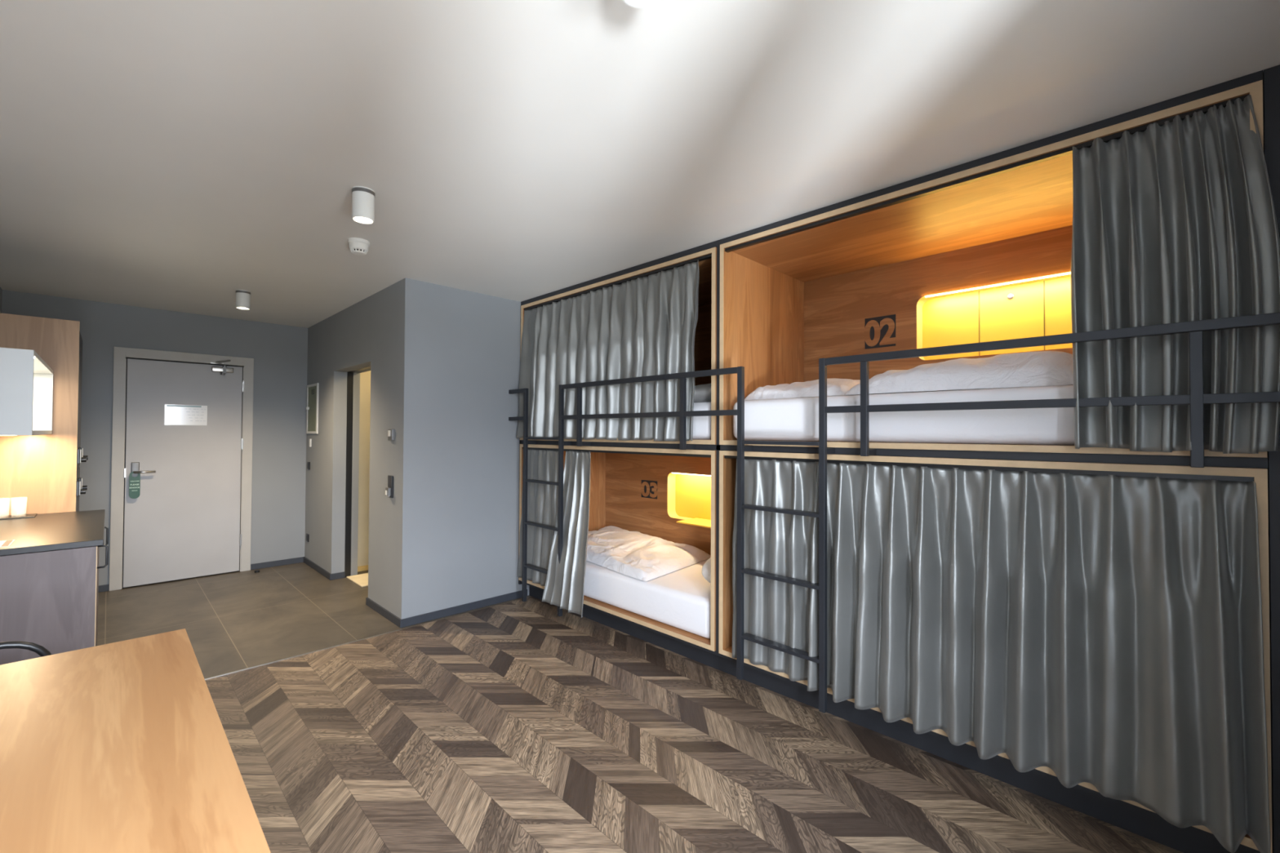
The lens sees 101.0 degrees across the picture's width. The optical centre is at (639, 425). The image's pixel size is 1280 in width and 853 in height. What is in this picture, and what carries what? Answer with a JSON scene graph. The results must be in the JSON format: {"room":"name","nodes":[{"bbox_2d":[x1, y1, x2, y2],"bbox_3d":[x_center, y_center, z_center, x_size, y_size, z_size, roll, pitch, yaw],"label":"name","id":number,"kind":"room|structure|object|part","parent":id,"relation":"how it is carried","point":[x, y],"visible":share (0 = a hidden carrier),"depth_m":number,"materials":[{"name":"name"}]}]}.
{"room":"dormitory","nodes":[
{"label":"dormitory","id":0,"kind":"room"},
{"bbox_2d":[0,287,2,313],"bbox_3d":[-2.579,0.155,1.580,7.488,2.531,0.150,-1,-1,45],"label":"wall","id":1,"kind":"structure","parent":0,"point":[1,289],"depth_m":4.18,"materials":[{"name":"grey paint"}]},
{"bbox_2d":[0,347,53,435],"bbox_3d":[-3.319,-0.145,2.693,1.189,0.392,0.368,-1,-1,45],"label":"upper cabinet","id":2,"kind":"object","parent":1,"relation":"attached to","point":[26,380],"visible":1,"depth_m":2.39,"materials":[{"name":"grey paint"}]},
{"bbox_3d":[-2.901,-0.151,2.279,0.012,0.390,0.367,-1,-1,45],"label":"panel","id":3,"kind":"part","parent":2,"relation":"part of","materials":[{"name":"grey paint"}]},
{"bbox_2d":[1,289,307,585],"bbox_3d":[-3.641,0.212,5.787,0.150,2.531,4.320,-1,-1,45],"label":"wall","id":4,"kind":"structure","parent":0,"point":[279,353],"depth_m":5.25,"materials":[{"name":"grey paint"}]},
{"bbox_2d":[98,584,109,592],"bbox_3d":[-4.888,1.422,4.405,0.012,0.058,0.637,-1,-1,45],"label":"baseboard","id":5,"kind":"structure","parent":4,"relation":"attached to","point":[104,588],"depth_m":4.61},
{"bbox_2d":[108,346,253,591],"bbox_3d":[-4.286,0.387,4.989,0.217,2.153,1.010,-1,-1,45],"label":"door","id":6,"kind":"structure","parent":4,"relation":"in","point":[183,422],"depth_m":4.96,"materials":[{"name":"paint"}]},
{"bbox_2d":[128,471,140,498],"bbox_3d":[-4.519,0.536,4.716,0.004,0.244,0.072,-1,-1,45],"label":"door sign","id":7,"kind":"object","parent":6,"relation":"hanging from","point":[134,482],"visible":1,"depth_m":4.71,"materials":[{"name":"green plastic"}]},
{"bbox_3d":[-4.538,0.418,4.741,0.014,0.170,0.054,-1,-1,45],"label":"handle plate","id":8,"kind":"part","parent":6,"relation":"part of","materials":[{"name":"metal"}]},
{"bbox_3d":[-4.474,0.423,4.761,0.050,0.022,0.147,-1,-1,45],"label":"handle lever","id":9,"kind":"part","parent":6,"relation":"part of","materials":[{"name":"metal"}]},
{"bbox_2d":[166,404,201,407],"bbox_3d":[-4.306,-0.179,4.984,0.001,0.013,0.248,-1,-1,45],"label":"print","id":10,"kind":"object","parent":6,"relation":"attached to","point":[167,406],"depth_m":4.98},
{"bbox_3d":[-4.297,-0.094,4.995,0.004,0.192,0.307,-1,-1,45],"label":"notice plate","id":11,"kind":"part","parent":6,"relation":"part of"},
{"bbox_3d":[-4.079,-0.614,5.135,0.115,0.064,0.154,-1,-1,45],"label":"closer arm","id":12,"kind":"part","parent":6,"relation":"part of","materials":[{"name":"metal"}]},
{"bbox_2d":[250,556,303,569],"bbox_3d":[-3.788,1.444,5.512,0.012,0.058,0.465,-1,-1,45],"label":"baseboard","id":13,"kind":"structure","parent":4,"relation":"attached to","point":[297,560],"depth_m":5.50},
{"bbox_2d":[304,277,421,619],"bbox_3d":[-2.583,0.204,4.846,2.677,2.531,0.230,-1,-1,45],"label":"wall","id":14,"kind":"structure","parent":0,"point":[380,331],"depth_m":4.22,"materials":[{"name":"grey paint"}]},
{"bbox_2d":[306,533,309,542],"bbox_3d":[-3.532,1.196,5.599,0.080,0.080,0.012,-1,-1,45],"label":"wall socket","id":15,"kind":"object","parent":14,"relation":"attached to","point":[307,535],"visible":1,"depth_m":5.58,"materials":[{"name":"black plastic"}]},
{"bbox_2d":[306,462,310,469],"bbox_3d":[-3.525,0.431,5.606,0.080,0.080,0.014,-1,-1,45],"label":"wall switch","id":16,"kind":"object","parent":14,"relation":"attached to","point":[308,463],"visible":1,"depth_m":5.58,"materials":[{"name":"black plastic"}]},
{"bbox_2d":[306,382,319,433],"bbox_3d":[-3.440,-0.170,5.521,0.406,0.520,0.032,-1,-1,45],"label":"electrical panel","id":17,"kind":"object","parent":14,"relation":"attached to","point":[312,422],"visible":1,"depth_m":5.52,"materials":[{"name":"white plastic"}]},
{"bbox_3d":[-3.435,-0.170,5.533,0.340,0.470,0.008,-1,-1,45],"label":"panel door","id":18,"kind":"part","parent":17,"relation":"part of","materials":[{"name":"grey metal"}]},
{"bbox_2d":[303,556,345,580],"bbox_3d":[-3.235,1.445,5.380,0.982,0.058,0.128,-1,-1,45],"label":"baseboard","id":19,"kind":"structure","parent":14,"relation":"attached to","point":[330,576],"depth_m":5.14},
{"bbox_2d":[344,366,370,577],"bbox_3d":[-2.469,0.460,4.766,1.088,2.017,0.051,-1,-1,45],"label":"door frame","id":20,"kind":"structure","parent":14,"relation":"in","point":[349,374],"depth_m":5.12,"materials":[{"name":"black metal"}]},
{"bbox_2d":[365,597,401,627],"bbox_3d":[-1.932,1.432,4.086,0.723,0.058,0.127,-1,-1,45],"label":"baseboard","id":21,"kind":"structure","parent":14,"relation":"attached to","point":[384,612],"depth_m":4.01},
{"bbox_2d":[385,475,393,497],"bbox_3d":[-1.884,0.462,3.959,0.080,0.165,0.036,-1,-1,45],"label":"switch","id":22,"kind":"object","parent":14,"relation":"attached to","point":[389,490],"visible":1,"depth_m":3.94,"materials":[{"name":"black plastic"}]},
{"bbox_2d":[387,429,395,440],"bbox_3d":[-1.867,0.072,3.958,0.080,0.085,0.024,-1,-1,45],"label":"thermostat","id":23,"kind":"object","parent":14,"relation":"attached to","point":[391,433],"visible":1,"depth_m":3.94,"materials":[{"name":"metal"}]},
{"bbox_2d":[357,370,370,566],"bbox_3d":[-2.259,0.222,5.967,0.080,2.531,1.816,-1,-1,45],"label":"wall","id":24,"kind":"structure","parent":0,"point":[365,377],"depth_m":5.36,"materials":[{"name":"beige paint"}]},
{"bbox_2d":[357,564,368,572],"bbox_3d":[-2.250,1.462,5.898,0.012,0.050,1.766,-1,-1,45],"label":"baseboard","id":25,"kind":"structure","parent":24,"relation":"attached to","point":[361,568],"depth_m":5.33,"materials":[{"name":"brown wood"}]},
{"bbox_2d":[417,280,604,615],"bbox_3d":[-0.988,0.208,4.623,0.100,2.531,1.931,-1,-1,45],"label":"wall","id":26,"kind":"structure","parent":0,"point":[468,464],"depth_m":4.17,"materials":[{"name":"grey paint"}]},
{"bbox_2d":[401,589,527,627],"bbox_3d":[-1.344,1.437,4.173,0.012,0.058,1.056,-1,-1,45],"label":"baseboard","id":27,"kind":"structure","parent":26,"relation":"attached to","point":[419,619],"depth_m":4.10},
{"bbox_2d":[0,0,1279,328],"bbox_3d":[-1.050,-1.130,3.132,7.488,0.100,4.470,-1,-1,45],"label":"ceiling","id":28,"kind":"structure","parent":0,"point":[183,156],"depth_m":1.88,"materials":[{"name":"paint"}]},
{"bbox_2d":[235,289,250,310],"bbox_3d":[-3.182,-1.004,4.228,0.096,0.139,0.096,-1,-1,45],"label":"ceiling lamp","id":29,"kind":"object","parent":28,"relation":"attached to","point":[242,296],"visible":1,"depth_m":4.19,"materials":[{"name":"white metal"}]},
{"bbox_2d":[347,237,369,255],"bbox_3d":[-1.656,-1.045,3.105,0.116,0.076,0.116,-1,-1,45],"label":"smoke detector","id":30,"kind":"object","parent":28,"relation":"attached to","point":[359,246],"visible":1,"depth_m":3.07,"materials":[{"name":"white plastic"}]},
{"bbox_2d":[351,186,374,224],"bbox_3d":[-1.287,-1.022,2.453,0.096,0.139,0.096,-1,-1,45],"label":"ceiling lamp","id":31,"kind":"object","parent":28,"relation":"attached to","point":[362,197],"visible":1,"depth_m":2.42,"materials":[{"name":"white metal"}]},
{"bbox_2d":[622,0,657,8],"bbox_3d":[0.000,-1.034,1.174,0.096,0.139,0.096,-1,-1,45],"label":"ceiling lamp","id":32,"kind":"object","parent":28,"relation":"attached to","point":[634,3],"visible":1,"depth_m":1.21,"materials":[{"name":"white paint"}]},
{"bbox_2d":[97,562,1182,852],"bbox_3d":[-1.010,1.482,3.146,7.488,0.060,4.320,-1,-1,45],"label":"floor","id":33,"kind":"structure","parent":0,"point":[518,726],"depth_m":2.36,"materials":[{"name":"brown wood"}]},
{"bbox_2d":[0,640,51,657],"bbox_3d":[-2.168,1.038,1.665,0.482,0.773,0.454,-1,-1,45],"label":"chair","id":34,"kind":"object","parent":33,"relation":"on","point":[39,650],"visible":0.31,"depth_m":1.63,"materials":[{"name":"black metal"}]},
{"bbox_2d":[0,312,88,515],"bbox_3d":[-3.932,0.393,3.395,0.670,2.097,0.513,-1,-1,45],"label":"wall panel","id":35,"kind":"object","parent":33,"relation":"on","point":[39,474],"visible":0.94,"depth_m":3.24,"materials":[{"name":"brown wood"}]},
{"bbox_3d":[-3.684,0.839,3.428,0.319,1.087,0.018,-1,-1,45],"label":"locker door","id":36,"kind":"part","parent":35,"relation":"part of","materials":[{"name":"beige wood"}]},
{"bbox_3d":[-3.914,0.842,3.656,0.318,1.087,0.018,-1,-1,45],"label":"locker door","id":37,"kind":"part","parent":35,"relation":"part of","materials":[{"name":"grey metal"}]},
{"bbox_3d":[-3.679,-0.161,3.443,0.319,0.902,0.018,-1,-1,45],"label":"locker door","id":38,"kind":"part","parent":35,"relation":"part of","materials":[{"name":"brown wood"}]},
{"bbox_3d":[-3.909,-0.159,3.671,0.318,0.902,0.018,-1,-1,45],"label":"locker door","id":39,"kind":"part","parent":35,"relation":"part of","materials":[{"name":"brown wood"}]},
{"bbox_3d":[-3.585,0.428,3.391,0.032,0.032,0.028,-1,-1,45],"label":"lock knob","id":40,"kind":"part","parent":35,"relation":"part of","materials":[{"name":"black plastic"}]},
{"bbox_3d":[-3.584,0.223,3.394,0.032,0.032,0.028,-1,-1,45],"label":"lock knob","id":41,"kind":"part","parent":35,"relation":"part of","materials":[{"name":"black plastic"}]},
{"bbox_2d":[0,526,108,665],"bbox_3d":[-3.189,1.000,2.720,1.327,0.870,0.620,-1,-1,45],"label":"base unit","id":42,"kind":"object","parent":33,"relation":"on","point":[49,599],"visible":0.53,"depth_m":2.35,"materials":[{"name":"grey wood"}]},
{"bbox_2d":[0,509,105,555],"bbox_3d":[-3.192,0.549,2.719,1.328,0.028,0.604,-1,-1,45],"label":"countertop","id":43,"kind":"structure","parent":42,"relation":"on","point":[43,532],"depth_m":2.63,"materials":[{"name":"grey laminate"}]},
{"bbox_2d":[0,539,15,547],"bbox_3d":[-2.895,0.528,2.303,0.200,0.002,0.200,-1,-1,45],"label":"brochure","id":44,"kind":"object","parent":43,"relation":"on","point":[2,543],"visible":1,"depth_m":2.36,"materials":[{"name":"paper"}]},
{"bbox_2d":[0,513,37,519],"bbox_3d":[-3.680,0.534,3.041,0.155,0.006,0.260,-1,-1,45],"label":"tray","id":45,"kind":"object","parent":43,"relation":"on","point":[31,515],"visible":1,"depth_m":3.07,"materials":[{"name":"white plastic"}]},
{"bbox_3d":[-2.781,0.961,2.683,0.650,0.781,0.019,-1,-1,45],"label":"door","id":46,"kind":"part","parent":42,"relation":"part of","materials":[{"name":"grey wood"}]},
{"bbox_3d":[-3.245,0.965,3.144,0.650,0.781,0.019,-1,-1,45],"label":"door","id":47,"kind":"part","parent":42,"relation":"part of","materials":[{"name":"grey wood"}]},
{"bbox_3d":[-2.553,0.623,2.504,0.009,0.112,0.040,-1,-1,45],"label":"handle","id":48,"kind":"part","parent":42,"relation":"part of","materials":[{"name":"black plastic"}]},
{"bbox_3d":[-3.018,0.628,2.966,0.009,0.112,0.040,-1,-1,45],"label":"handle","id":49,"kind":"part","parent":42,"relation":"part of","materials":[{"name":"black plastic"}]},
{"bbox_2d":[0,628,271,852],"bbox_3d":[-1.085,1.041,0.757,2.022,0.750,0.803,-1,-1,45],"label":"desk","id":50,"kind":"object","parent":33,"relation":"on","point":[122,746],"visible":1,"depth_m":1.06,"materials":[{"name":"brown wood"}]},
{"bbox_2d":[204,629,402,679],"bbox_3d":[-2.440,1.441,3.012,0.010,0.003,2.112,-1,-1,45],"label":"trim","id":51,"kind":"structure","parent":33,"relation":"on","point":[398,629],"depth_m":3.31,"materials":[{"name":"metal"}]},
{"bbox_2d":[346,573,368,586],"bbox_3d":[-2.438,1.469,5.165,0.440,0.012,0.670,-1,-1,45],"label":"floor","id":52,"kind":"structure","parent":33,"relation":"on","point":[362,580],"depth_m":5.00,"materials":[{"name":"beige tile"}]},
{"bbox_2d":[518,64,1279,852],"bbox_3d":[0.902,0.199,3.325,4.407,2.530,1.048,-1,-1,45],"label":"frame","id":53,"kind":"object","parent":33,"relation":"on","point":[1148,824],"visible":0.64,"depth_m":2.01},
{"bbox_2d":[508,388,523,420],"bbox_3d":[-1.016,-0.167,4.363,0.226,0.258,0.026,-1,-1,45],"label":"guard rail","id":54,"kind":"object","parent":53,"relation":"attached to","point":[520,390],"visible":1,"depth_m":4.35,"materials":[{"name":"metal"}]},
{"bbox_3d":[-1.015,-0.280,4.365,0.226,0.032,0.026,-1,-1,45],"label":"rail","id":55,"kind":"part","parent":54,"relation":"part of","materials":[{"name":"metal"}]},
{"bbox_3d":[-1.016,-0.053,4.362,0.226,0.030,0.026,-1,-1,45],"label":"rail","id":56,"kind":"part","parent":54,"relation":"part of","materials":[{"name":"metal"}]},
{"bbox_2d":[521,384,572,616],"bbox_3d":[-0.731,0.559,4.123,0.506,1.717,0.110,-1,-1,45],"label":"ladder","id":57,"kind":"object","parent":53,"relation":"attached to","point":[562,443],"visible":0.94,"depth_m":4.12,"materials":[{"name":"metal"}]},
{"bbox_2d":[518,444,715,651],"bbox_3d":[0.079,0.737,4.130,2.047,1.151,1.070,-1,-1,45],"label":"pod","id":58,"kind":"object","parent":53,"relation":"attached to","point":[669,495],"visible":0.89,"depth_m":4.56,"materials":[{"name":"brown wood"}]},
{"bbox_2d":[517,448,558,586],"bbox_3d":[-0.812,0.735,4.256,0.543,1.078,0.084,-1,-1,45],"label":"curtain","id":59,"kind":"object","parent":58,"relation":"hanging from","point":[543,464],"visible":0.58,"depth_m":4.26,"materials":[{"name":"grey fabric"}]},
{"bbox_3d":[-0.679,0.743,4.801,0.026,1.151,0.947,-1,-1,45],"label":"panel","id":60,"kind":"part","parent":58,"relation":"part of","materials":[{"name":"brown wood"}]},
{"bbox_2d":[542,450,590,617],"bbox_3d":[-0.493,0.756,3.844,0.478,1.128,0.212,-1,-1,45],"label":"curtain","id":61,"kind":"object","parent":58,"relation":"hanging from","point":[564,588],"visible":0.98,"depth_m":3.87,"materials":[{"name":"grey fabric"}]},
{"bbox_3d":[0.035,1.298,4.080,1.995,0.026,0.947,-1,-1,45],"label":"board","id":62,"kind":"part","parent":58,"relation":"part of","materials":[{"name":"brown wood"}]},
{"bbox_2d":[583,558,711,638],"bbox_3d":[0.040,1.165,4.093,1.950,0.237,0.903,-1,-1,45],"label":"mattress","id":63,"kind":"object","parent":58,"relation":"on","point":[681,598],"visible":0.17,"depth_m":3.46,"materials":[{"name":"white fabric"}]},
{"bbox_2d":[586,525,711,581],"bbox_3d":[-0.135,0.983,4.287,1.428,0.126,0.910,-1,-1,45],"label":"duvet","id":64,"kind":"object","parent":63,"relation":"on","point":[640,556],"visible":0.77,"depth_m":4.00,"materials":[{"name":"white fabric"}]},
{"bbox_2d":[701,557,711,582],"bbox_3d":[0.632,0.922,3.443,0.190,0.222,0.600,-1,-1,45],"label":"pillow","id":65,"kind":"object","parent":63,"relation":"on","point":[706,569],"visible":0.07,"depth_m":3.26,"materials":[{"name":"white fabric"}]},
{"bbox_3d":[0.377,0.743,4.430,2.047,1.151,0.015,-1,-1,45],"label":"panel","id":66,"kind":"part","parent":58,"relation":"part of","materials":[{"name":"brown wood"}]},
{"bbox_3d":[0.636,0.599,4.323,0.920,0.407,0.015,-1,-1,45],"label":"niche panel","id":67,"kind":"part","parent":58,"relation":"part of","materials":[{"name":"yellow paint"}]},
{"bbox_2d":[676,517,711,528],"bbox_3d":[0.602,0.786,4.152,0.610,0.012,0.260,-1,-1,45],"label":"shelf","id":68,"kind":"object","parent":58,"relation":"attached to","point":[698,522],"depth_m":4.25,"materials":[{"name":"yellow paint"}]},
{"bbox_3d":[0.754,0.729,3.376,0.026,1.151,0.947,-1,-1,45],"label":"panel","id":69,"kind":"part","parent":58,"relation":"part of","materials":[{"name":"brown wood"}]},
{"bbox_2d":[520,247,716,444],"bbox_3d":[0.048,-0.446,4.111,2.047,1.145,0.965,-1,-1,45],"label":"pod","id":70,"kind":"object","parent":53,"relation":"attached to","point":[705,335],"visible":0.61,"depth_m":3.65,"materials":[{"name":"brown wood"}]},
{"bbox_2d":[516,259,698,441],"bbox_3d":[-0.334,-0.438,3.794,1.888,1.089,0.106,-1,-1,45],"label":"curtain","id":71,"kind":"object","parent":70,"relation":"hanging from","point":[645,326],"visible":0.89,"depth_m":3.64,"materials":[{"name":"grey fabric"}]},
{"bbox_2d":[693,401,711,439],"bbox_3d":[0.047,-0.014,4.108,1.955,0.226,0.903,-1,-1,45],"label":"mattress","id":72,"kind":"object","parent":70,"relation":"on","point":[701,424],"visible":0.1,"depth_m":3.15,"materials":[{"name":"white fabric"}]},
{"bbox_2d":[693,383,711,402],"bbox_3d":[0.591,-0.206,3.576,0.380,0.166,0.600,-1,-1,45],"label":"pillow","id":73,"kind":"object","parent":72,"relation":"on","point":[702,392],"visible":0.08,"depth_m":3.38,"materials":[{"name":"white fabric"}]},
{"bbox_3d":[0.383,-0.439,4.447,2.047,1.145,0.015,-1,-1,45],"label":"panel","id":74,"kind":"part","parent":70,"relation":"part of","materials":[{"name":"brown wood"}]},
{"bbox_3d":[0.760,-0.453,3.394,0.026,1.145,0.947,-1,-1,45],"label":"panel","id":75,"kind":"part","parent":70,"relation":"part of","materials":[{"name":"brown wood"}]},
{"bbox_2d":[560,367,737,449],"bbox_3d":[0.004,-0.078,3.406,1.558,0.454,0.110,-1,-1,45],"label":"guard rail","id":76,"kind":"object","parent":53,"relation":"attached to","point":[682,376],"visible":0.91,"depth_m":3.20,"materials":[{"name":"metal"}]},
{"bbox_3d":[-0.406,-0.058,3.813,0.029,0.421,0.110,-1,-1,45],"label":"post","id":77,"kind":"part","parent":76,"relation":"part of","materials":[{"name":"metal"}]},
{"bbox_3d":[-0.025,-0.063,3.376,1.558,0.030,0.026,-1,-1,45],"label":"rail","id":78,"kind":"part","parent":76,"relation":"part of","materials":[{"name":"metal"}]},
{"bbox_3d":[-0.024,-0.290,3.380,1.558,0.032,0.026,-1,-1,45],"label":"rail","id":79,"kind":"part","parent":76,"relation":"part of","materials":[{"name":"metal"}]},
{"bbox_3d":[0.282,-0.065,3.129,0.029,0.421,0.110,-1,-1,45],"label":"post","id":80,"kind":"part","parent":76,"relation":"part of","materials":[{"name":"metal"}]},
{"bbox_2d":[736,358,835,713],"bbox_3d":[0.728,0.515,2.675,0.489,1.657,0.110,-1,-1,45],"label":"ladder","id":81,"kind":"object","parent":53,"relation":"attached to","point":[821,660],"visible":0.99,"depth_m":2.56,"materials":[{"name":"metal"}]},
{"bbox_3d":[0.471,1.312,3.073,4.127,0.023,0.100,-1,-1,45],"label":"rail","id":82,"kind":"part","parent":53,"relation":"part of","materials":[{"name":"black metal"}]},
{"bbox_3d":[0.445,0.133,3.062,4.131,2.410,0.030,-1,-1,45],"label":"rail","id":83,"kind":"part","parent":53,"relation":"part of","materials":[{"name":"black metal"}]},
{"bbox_2d":[719,80,1267,457],"bbox_3d":[1.552,-0.462,2.690,2.025,1.150,1.070,-1,-1,45],"label":"pod","id":84,"kind":"object","parent":53,"relation":"attached to","point":[982,253],"visible":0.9,"depth_m":2.97,"materials":[{"name":"brown wood"}]},
{"bbox_3d":[0.801,-0.456,3.353,0.026,1.150,0.947,-1,-1,45],"label":"panel","id":85,"kind":"part","parent":84,"relation":"part of","materials":[{"name":"brown wood"}]},
{"bbox_3d":[1.508,0.099,2.640,1.973,0.026,0.947,-1,-1,45],"label":"board","id":86,"kind":"part","parent":84,"relation":"part of","materials":[{"name":"brown wood"}]},
{"bbox_2d":[733,385,1074,445],"bbox_3d":[1.521,-0.028,2.644,1.940,0.226,0.903,-1,-1,45],"label":"mattress","id":87,"kind":"object","parent":84,"relation":"on","point":[797,419],"visible":0.53,"depth_m":2.28,"materials":[{"name":"white fabric"}]},
{"bbox_2d":[744,377,860,399],"bbox_3d":[1.088,-0.202,3.124,0.611,0.127,0.800,-1,-1,45],"label":"pillow","id":88,"kind":"object","parent":87,"relation":"on","point":[835,387],"visible":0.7,"depth_m":2.88,"materials":[{"name":"white fabric"}]},
{"bbox_2d":[844,351,1073,395],"bbox_3d":[1.623,-0.226,2.578,0.976,0.166,0.828,-1,-1,45],"label":"duvet","id":89,"kind":"object","parent":87,"relation":"on","point":[1039,368],"visible":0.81,"depth_m":2.24,"materials":[{"name":"white fabric"}]},
{"bbox_3d":[1.849,-0.456,2.990,2.025,1.150,0.015,-1,-1,45],"label":"panel","id":90,"kind":"part","parent":84,"relation":"part of","materials":[{"name":"brown wood"}]},
{"bbox_3d":[2.061,-0.579,2.930,0.920,0.405,0.015,-1,-1,45],"label":"niche panel","id":91,"kind":"part","parent":84,"relation":"part of","materials":[{"name":"yellow paint"}]},
{"bbox_2d":[1070,94,1279,453],"bbox_3d":[1.724,-0.463,1.729,0.484,1.104,0.160,0,-1,40],"label":"curtain","id":92,"kind":"object","parent":84,"relation":"hanging from","point":[1175,221],"visible":0.88,"depth_m":1.72,"materials":[{"name":"grey fabric"}]},
{"bbox_2d":[718,450,1272,852],"bbox_3d":[1.509,0.721,2.635,2.025,1.151,0.965,-1,-1,45],"label":"pod","id":93,"kind":"object","parent":53,"relation":"attached to","point":[727,459],"visible":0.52,"depth_m":2.02,"materials":[{"name":"brown wood"}]},
{"bbox_3d":[0.796,0.728,3.336,0.026,1.151,0.947,-1,-1,45],"label":"panel","id":94,"kind":"part","parent":93,"relation":"part of","materials":[{"name":"brown wood"}]},
{"bbox_2d":[731,458,816,681],"bbox_3d":[0.689,0.725,2.745,0.499,1.086,0.110,-1,-1,45],"label":"curtain","id":95,"kind":"object","parent":93,"relation":"hanging from","point":[780,544],"visible":0.79,"depth_m":2.74,"materials":[{"name":"grey fabric"}]},
{"bbox_3d":[1.502,1.284,2.623,1.973,0.026,0.947,-1,-1,45],"label":"board","id":96,"kind":"part","parent":93,"relation":"part of","materials":[{"name":"brown wood"}]},
{"bbox_2d":[807,462,1271,852],"bbox_3d":[1.348,0.719,2.062,1.422,1.091,0.180,-1,-1,45],"label":"curtain","id":97,"kind":"object","parent":93,"relation":"hanging from","point":[1104,632],"visible":0.99,"depth_m":1.90,"materials":[{"name":"grey fabric"}]},
{"bbox_2d":[825,312,1279,467],"bbox_3d":[1.478,-0.093,1.941,1.618,0.454,0.110,-1,-1,45],"label":"guard rail","id":98,"kind":"object","parent":53,"relation":"attached to","point":[1196,397],"visible":1,"depth_m":1.77,"materials":[{"name":"metal"}]},
{"bbox_3d":[1.032,-0.072,2.384,0.029,0.421,0.110,-1,-1,45],"label":"post","id":99,"kind":"part","parent":98,"relation":"part of","materials":[{"name":"metal"}]},
{"bbox_3d":[1.450,-0.304,1.915,1.618,0.032,0.026,-1,-1,45],"label":"rail","id":100,"kind":"part","parent":98,"relation":"part of","materials":[{"name":"metal"}]},
{"bbox_3d":[1.449,-0.077,1.911,1.618,0.030,0.026,-1,-1,45],"label":"rail","id":101,"kind":"part","parent":98,"relation":"part of","materials":[{"name":"metal"}]},
{"bbox_3d":[1.755,-0.079,1.665,0.029,0.421,0.110,-1,-1,45],"label":"post","id":102,"kind":"part","parent":98,"relation":"part of","materials":[{"name":"metal"}]},
{"bbox_3d":[2.367,0.185,1.868,0.274,2.530,1.048,-1,-1,45],"label":"panel","id":103,"kind":"part","parent":53,"relation":"part of","materials":[{"name":"black metal"}]},
{"bbox_2d":[634,442,1226,457],"bbox_3d":[0.502,0.216,4.609,7.388,2.531,0.150,-1,-1,45],"label":"frame","id":104,"kind":"structure","parent":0,"point":[634,442],"depth_m":3.04,"materials":[{"name":"grey paint"}]}
]}

